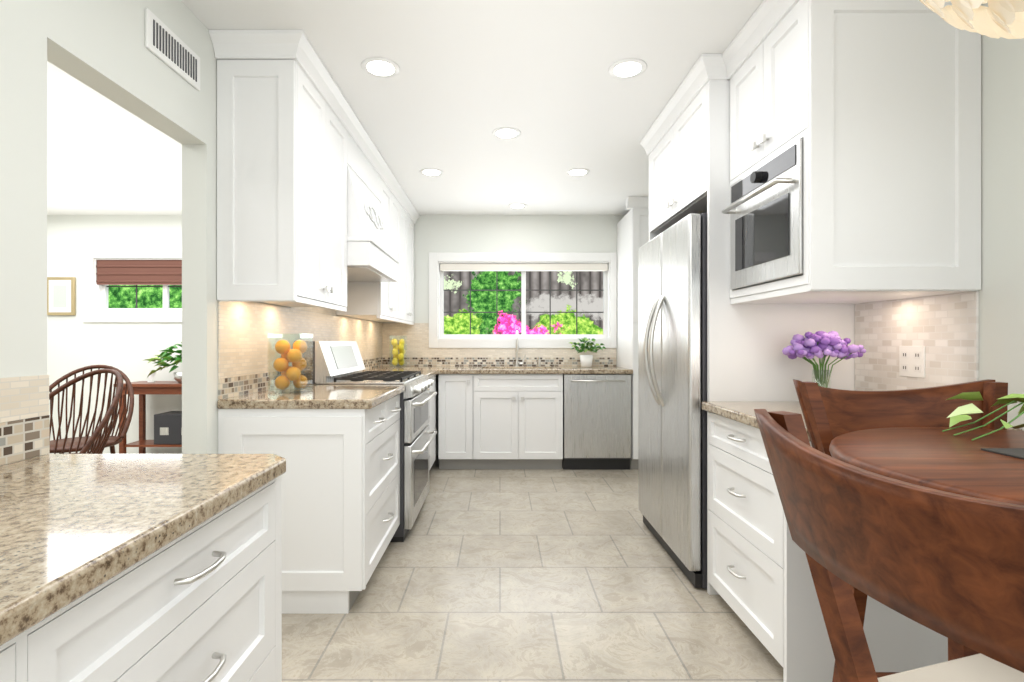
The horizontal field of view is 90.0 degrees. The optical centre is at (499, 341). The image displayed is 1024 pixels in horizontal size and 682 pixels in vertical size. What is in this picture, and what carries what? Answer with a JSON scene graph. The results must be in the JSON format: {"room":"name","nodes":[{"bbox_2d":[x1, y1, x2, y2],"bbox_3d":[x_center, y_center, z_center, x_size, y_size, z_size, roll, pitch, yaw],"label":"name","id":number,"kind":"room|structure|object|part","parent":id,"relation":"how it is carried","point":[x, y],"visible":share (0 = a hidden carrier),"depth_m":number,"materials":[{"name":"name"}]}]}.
{"room":"kitchen","nodes":[
{"label":"kitchen","id":0,"kind":"room"},
{"bbox_2d":[0,0,381,465],"bbox_3d":[-1.230,-0.065,1.355,0.100,2.400,7.510,0,0,0],"label":"wall","id":1,"kind":"structure","parent":0,"point":[98,46],"depth_m":1.55,"materials":[{"name":"white paint"}]},
{"bbox_2d":[145,8,199,90],"bbox_3d":[-1.173,-1.045,1.850,0.012,0.130,0.300,0,0,0],"label":"air vent","id":2,"kind":"object","parent":1,"relation":"in","point":[164,43],"visible":1,"depth_m":1.82,"materials":[{"name":"white plastic"}]},
{"bbox_2d":[213,30,348,309],"bbox_3d":[-1.016,-0.730,2.498,0.323,1.069,0.740,0,0,0],"label":"upper cabinet","id":3,"kind":"object","parent":1,"relation":"attached to","point":[318,215],"depth_m":2.14,"materials":[{"name":"white wood"}]},
{"bbox_2d":[349,114,384,253],"bbox_3d":[-0.963,-0.925,3.069,0.428,0.678,0.402,0,0,0],"label":"upper cabinet","id":4,"kind":"object","parent":1,"relation":"attached to","point":[366,163],"depth_m":3.08,"materials":[{"name":"white wood"}]},
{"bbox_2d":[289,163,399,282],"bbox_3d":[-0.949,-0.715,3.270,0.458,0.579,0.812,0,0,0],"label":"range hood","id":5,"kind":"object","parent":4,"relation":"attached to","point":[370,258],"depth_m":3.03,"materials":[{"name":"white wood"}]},
{"bbox_2d":[333,190,400,321],"bbox_3d":[-1.016,-0.730,4.030,0.323,1.069,0.717,0,0,0],"label":"upper cabinet","id":6,"kind":"object","parent":1,"relation":"attached to","point":[374,287],"depth_m":3.67,"materials":[{"name":"white wood"}]},
{"bbox_2d":[349,161,396,261],"bbox_3d":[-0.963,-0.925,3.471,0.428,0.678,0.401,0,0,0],"label":"upper cabinet","id":7,"kind":"object","parent":1,"relation":"attached to","point":[390,255],"depth_m":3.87,"materials":[{"name":"white wood"}]},
{"bbox_2d":[401,194,416,321],"bbox_3d":[-1.016,-0.730,4.748,0.323,1.069,0.717,0,0,0],"label":"upper cabinet","id":8,"kind":"object","parent":1,"relation":"attached to","point":[408,219],"depth_m":4.72,"materials":[{"name":"white wood"}]},
{"bbox_2d":[217,256,616,399],"bbox_3d":[-0.009,-0.120,3.624,2.339,0.718,2.969,0,0,0],"label":"backsplash","id":9,"kind":"structure","parent":1,"relation":"attached to","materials":[{"name":"tile"}]},
{"bbox_2d":[47,215,624,455],"bbox_3d":[-1.850,-0.065,5.185,7.100,2.400,0.150,0,0,0],"label":"wall","id":10,"kind":"structure","parent":0,"point":[75,342],"depth_m":5.11,"materials":[{"name":"white paint"}]},
{"bbox_2d":[47,277,75,314],"bbox_3d":[-4.370,-0.455,5.095,0.280,0.380,0.026,0,0,0],"label":"picture frame","id":11,"kind":"object","parent":10,"relation":"attached to","point":[61,295],"visible":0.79,"depth_m":5.08,"materials":[{"name":"gold metal"}]},
{"bbox_2d":[83,248,181,321],"bbox_3d":[-3.400,-0.565,5.176,1.500,0.740,0.167,0,0,0],"label":"dining window","id":12,"kind":"structure","parent":10,"relation":"in","point":[103,268],"depth_m":5.11,"materials":[{"name":"white"}]},
{"bbox_2d":[429,253,616,347],"bbox_3d":[0.226,-0.415,5.176,1.872,0.950,0.167,0,0,0],"label":"kitchen window","id":13,"kind":"structure","parent":10,"relation":"in","point":[523,263],"depth_m":5.09,"materials":[{"name":"white wood"}]},
{"bbox_2d":[47,0,762,214],"bbox_3d":[-1.850,-1.305,1.380,7.100,0.080,7.760,0,0,0],"label":"ceiling","id":14,"kind":"structure","parent":0,"point":[460,87],"depth_m":2.68,"materials":[{"name":"white paint"}]},
{"bbox_2d":[361,57,399,77],"bbox_3d":[-0.550,-1.262,2.360,0.176,0.006,0.176,0,0,0],"label":"recessed light","id":15,"kind":"object","parent":14,"relation":"in","point":[382,69],"visible":1,"depth_m":2.35,"materials":[{"name":"white"}]},
{"bbox_2d":[420,168,442,175],"bbox_3d":[-0.510,-1.262,3.810,0.176,0.006,0.176,0,0,0],"label":"recessed light","id":16,"kind":"object","parent":14,"relation":"in","point":[430,172],"visible":1,"depth_m":3.80,"materials":[{"name":"white"}]},
{"bbox_2d":[492,127,520,138],"bbox_3d":[0.040,-1.262,3.100,0.176,0.006,0.176,0,0,0],"label":"recessed light","id":17,"kind":"object","parent":14,"relation":"in","point":[508,133],"visible":1,"depth_m":3.09,"materials":[{"name":"white"}]},
{"bbox_2d":[508,203,526,207],"bbox_3d":[0.160,-1.262,4.750,0.176,0.006,0.176,0,0,0],"label":"recessed light","id":18,"kind":"object","parent":14,"relation":"in","point":[517,206],"visible":1,"depth_m":4.73,"materials":[{"name":"white"}]},
{"bbox_2d":[566,168,589,175],"bbox_3d":[0.580,-1.262,3.810,0.176,0.006,0.176,0,0,0],"label":"ceiling light","id":19,"kind":"object","parent":14,"relation":"attached to","point":[577,172],"visible":1,"depth_m":3.80,"materials":[{"name":"white"}]},
{"bbox_2d":[608,58,646,78],"bbox_3d":[0.590,-1.262,2.370,0.176,0.006,0.176,0,0,0],"label":"recessed light","id":20,"kind":"object","parent":14,"relation":"in","point":[627,70],"visible":1,"depth_m":2.36,"materials":[{"name":"white"}]},
{"bbox_2d":[919,0,1023,38],"bbox_3d":[1.100,-0.924,0.930,0.615,0.679,0.615,0,0,0],"label":"pendant lamp","id":21,"kind":"object","parent":14,"relation":"hanging from","point":[997,19],"visible":1,"depth_m":1.08,"materials":[{"name":"beige glass"}]},
{"bbox_2d":[282,456,782,681],"bbox_3d":[-1.850,1.165,1.380,7.100,0.060,7.760,0,0,0],"label":"floor","id":22,"kind":"structure","parent":0,"point":[528,575],"depth_m":2.21,"materials":[{"name":"tile"}]},
{"bbox_2d":[49,369,122,453],"bbox_3d":[-2.658,0.656,3.085,0.631,0.961,0.635,0,0,0],"label":"wicker chair","id":23,"kind":"object","parent":22,"relation":"on","point":[111,410],"visible":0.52,"depth_m":3.28,"materials":[{"name":"wood"}]},
{"bbox_2d":[49,365,133,453],"bbox_3d":[-2.986,0.656,3.681,0.636,0.961,0.632,0,0,0],"label":"wicker chair","id":24,"kind":"object","parent":22,"relation":"on","point":[113,441],"visible":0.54,"depth_m":3.81,"materials":[{"name":"wood"}]},
{"bbox_2d":[0,375,285,681],"bbox_3d":[-0.852,0.610,0.358,0.654,1.050,1.957,0,0,0],"label":"base cabinet","id":25,"kind":"object","parent":22,"relation":"on","point":[140,567],"visible":1,"depth_m":0.93,"materials":[{"name":"white wood"}]},
{"bbox_2d":[113,381,181,453],"bbox_3d":[-3.135,0.760,4.880,0.830,0.750,0.360,0,0,0],"label":"console table","id":26,"kind":"object","parent":22,"relation":"on","point":[142,389],"visible":0.42,"depth_m":4.75,"materials":[{"name":"brown wood"}]},
{"bbox_2d":[146,371,155,381],"bbox_3d":[-3.330,0.330,4.890,0.100,0.109,0.020,0,0,0],"label":"ornament","id":27,"kind":"object","parent":26,"relation":"on","point":[150,376],"visible":0.91,"depth_m":4.89,"materials":[{"name":"white ceramic"}]},
{"bbox_2d":[146,342,181,382],"bbox_3d":[-2.986,0.192,4.793,0.708,0.385,0.272,0,0,0],"label":"potted plant","id":28,"kind":"object","parent":26,"relation":"on","point":[166,356],"visible":0.48,"depth_m":4.79,"materials":[{"name":"green plant"}]},
{"bbox_3d":[-2.980,0.335,4.840,0.180,0.099,0.177,0,0,0],"label":"pot","id":29,"kind":"part","parent":28,"relation":"part of","materials":[{"name":"white ceramic"}]},
{"bbox_2d":[154,411,181,444],"bbox_3d":[-3.010,0.815,4.888,0.420,0.279,0.263,0,0,0],"label":"box","id":30,"kind":"object","parent":26,"relation":"on","point":[167,428],"visible":0.6,"depth_m":4.76,"materials":[{"name":"grey"}]},
{"bbox_2d":[217,394,400,613],"bbox_3d":[-0.871,0.708,2.512,0.613,0.856,0.768,0,0,0],"label":"base cabinet","id":31,"kind":"object","parent":22,"relation":"on","point":[341,478],"depth_m":2.14,"materials":[{"name":"white wood"}]},
{"bbox_2d":[217,382,404,409],"bbox_3d":[-0.856,0.259,2.513,0.642,0.040,0.769,0,0,0],"label":"countertop","id":32,"kind":"structure","parent":31,"relation":"on","point":[372,396],"depth_m":2.25,"materials":[{"name":"beige stone"}]},
{"bbox_2d":[267,333,312,393],"bbox_3d":[-1.000,0.100,2.450,0.155,0.279,0.155,0,0,0],"label":"vase","id":33,"kind":"object","parent":32,"relation":"on","point":[294,355],"visible":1,"depth_m":2.40,"materials":[{"name":"clear glass"}]},
{"bbox_2d":[294,341,436,541],"bbox_3d":[-0.804,0.565,3.280,0.724,1.140,0.754,0,0,0],"label":"range","id":34,"kind":"object","parent":22,"relation":"on","point":[337,362],"visible":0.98,"depth_m":3.00,"materials":[{"name":"grey metal"}]},
{"bbox_2d":[429,378,435,470],"bbox_3d":[-0.871,0.708,4.290,0.613,0.856,0.460,0,0,0],"label":"base cabinet","id":35,"kind":"object","parent":22,"relation":"on","point":[432,402],"depth_m":4.29,"materials":[{"name":"white wood"}]},
{"bbox_2d":[439,374,472,468],"bbox_3d":[-0.390,0.708,4.804,0.307,0.856,0.608,0,0,0],"label":"base cabinet","id":36,"kind":"object","parent":22,"relation":"on","point":[455,390],"depth_m":4.51,"materials":[{"name":"white wood"}]},
{"bbox_2d":[362,370,436,377],"bbox_3d":[-0.856,0.259,4.067,0.642,0.040,0.807,0,0,0],"label":"countertop","id":37,"kind":"structure","parent":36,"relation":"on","point":[431,373],"depth_m":4.31,"materials":[{"name":"beige stone"}]},
{"bbox_2d":[473,374,562,468],"bbox_3d":[0.159,0.708,4.804,0.792,0.856,0.608,0,0,0],"label":"base cabinet","id":38,"kind":"object","parent":22,"relation":"on","point":[518,418],"depth_m":4.51,"materials":[{"name":"white wood"}]},
{"bbox_2d":[369,366,632,373],"bbox_3d":[-0.006,0.259,4.790,2.342,0.040,0.637,0,0,0],"label":"countertop","id":39,"kind":"structure","parent":38,"relation":"on","point":[440,369],"depth_m":4.48,"materials":[{"name":"beige stone"}]},
{"bbox_2d":[389,336,406,366],"bbox_3d":[-0.970,0.089,4.880,0.140,0.299,0.140,0,0,0],"label":"lemons","id":40,"kind":"object","parent":39,"relation":"on","point":[395,352],"visible":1,"depth_m":4.84,"materials":[{"name":"yellow food"}]},
{"bbox_2d":[569,337,605,366],"bbox_3d":[0.839,0.097,4.917,0.370,0.284,0.272,0,0,0],"label":"herb pot","id":41,"kind":"object","parent":39,"relation":"on","point":[585,360],"visible":1,"depth_m":4.88,"materials":[{"name":"white"}]},
{"bbox_3d":[0.830,0.182,4.920,0.128,0.114,0.128,0,0,0],"label":"pot","id":42,"kind":"part","parent":41,"relation":"part of","materials":[{"name":"white ceramic"}]},
{"bbox_2d":[562,374,630,468],"bbox_3d":[0.859,0.708,4.777,0.590,0.851,0.662,0,0,0],"label":"dishwasher","id":43,"kind":"object","parent":22,"relation":"on","point":[596,421],"visible":0.98,"depth_m":4.50,"materials":[{"name":"grey metal"}]},
{"bbox_2d":[617,196,648,468],"bbox_3d":[1.357,-0.065,4.777,0.482,2.399,0.663,0,0,0],"label":"pantry cabinet","id":44,"kind":"object","parent":22,"relation":"on","point":[632,230],"visible":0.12,"depth_m":4.54,"materials":[{"name":"white wood"}]},
{"bbox_2d":[638,213,706,587],"bbox_3d":[1.175,0.267,2.768,0.791,1.712,0.867,0,0,0],"label":"fridge","id":45,"kind":"object","parent":22,"relation":"on","point":[672,382],"visible":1,"depth_m":2.52,"materials":[{"name":"grey metal"}]},
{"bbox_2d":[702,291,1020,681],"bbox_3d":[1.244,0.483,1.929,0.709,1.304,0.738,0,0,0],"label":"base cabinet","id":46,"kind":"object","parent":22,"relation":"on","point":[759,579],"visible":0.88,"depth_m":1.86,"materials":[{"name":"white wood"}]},
{"bbox_2d":[782,331,865,387],"bbox_3d":[1.335,0.108,2.120,0.326,0.311,0.259,0,0,0],"label":"flower vase","id":47,"kind":"object","parent":46,"relation":"on","point":[821,345],"visible":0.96,"depth_m":2.07,"materials":[{"name":"clear glass"}]},
{"bbox_2d":[702,291,1020,441],"bbox_3d":[1.250,0.068,1.929,0.697,0.474,0.737,0,0,0],"label":"countertop","id":48,"kind":"structure","parent":46,"relation":"on","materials":[{"name":"stone"}]},
{"bbox_2d":[754,409,1023,681],"bbox_3d":[0.685,0.620,0.574,0.610,1.030,0.605,0,0,0],"label":"chair","id":49,"kind":"object","parent":22,"relation":"on","point":[949,565],"visible":1,"depth_m":0.55,"materials":[{"name":"brown wood"}]},
{"bbox_2d":[793,379,1007,681],"bbox_3d":[1.100,0.620,1.242,0.550,1.030,0.550,0,0,0],"label":"chair","id":50,"kind":"object","parent":22,"relation":"on","point":[830,414],"visible":0.38,"depth_m":1.45,"materials":[{"name":"brown wood"}]},
{"bbox_2d":[829,427,1023,505],"bbox_3d":[1.120,0.680,0.930,0.880,0.910,0.880,0,0,0],"label":"dining table","id":51,"kind":"object","parent":22,"relation":"on","point":[936,458],"visible":0.79,"depth_m":1.00,"materials":[{"name":"brown wood"}]},
{"bbox_2d":[942,392,1023,440],"bbox_3d":[1.286,0.134,1.111,0.457,0.181,0.339,0,0,0],"label":"potted plant","id":52,"kind":"object","parent":51,"relation":"on","point":[959,414],"visible":0.92,"depth_m":1.21,"materials":[{"name":"green plant"}]},
{"bbox_2d":[981,448,1023,458],"bbox_3d":[1.200,0.223,0.907,0.400,0.003,0.315,0,0,0],"label":"placemat","id":53,"kind":"object","parent":51,"relation":"on","point":[1016,452],"visible":1,"depth_m":1.03,"materials":[{"name":"grey"}]},
{"bbox_2d":[978,3,1023,430],"bbox_3d":[1.650,-0.065,1.355,0.100,2.400,7.510,0,0,0],"label":"wall","id":54,"kind":"structure","parent":0,"point":[1001,325],"depth_m":1.63,"materials":[{"name":"white paint"}]},
{"bbox_2d":[648,60,855,235],"bbox_3d":[1.269,-0.974,2.768,0.659,0.580,0.891,0,0,0],"label":"upper cabinet","id":55,"kind":"object","parent":54,"relation":"attached to","point":[686,149],"depth_m":2.48,"materials":[{"name":"white wood"}]},
{"bbox_2d":[724,0,980,191],"bbox_3d":[1.314,-0.981,2.004,0.569,0.567,0.588,0,0,0],"label":"upper cabinet","id":56,"kind":"object","parent":54,"relation":"attached to","point":[875,105],"depth_m":1.71,"materials":[{"name":"white wood"}]},
{"bbox_2d":[722,139,802,289],"bbox_3d":[1.220,-0.462,2.004,0.520,0.462,0.526,0,0,0],"label":"wall oven","id":57,"kind":"object","parent":56,"relation":"in","point":[764,209],"visible":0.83,"depth_m":1.93,"materials":[{"name":"grey metal"}]},
{"label":"outside","id":58,"kind":"structure","parent":0,"visible":0},
{"bbox_2d":[108,271,602,333],"bbox_3d":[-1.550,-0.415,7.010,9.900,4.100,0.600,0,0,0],"label":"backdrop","id":59,"kind":"structure","parent":58,"point":[454,301],"depth_m":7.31,"materials":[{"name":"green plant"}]}
]}

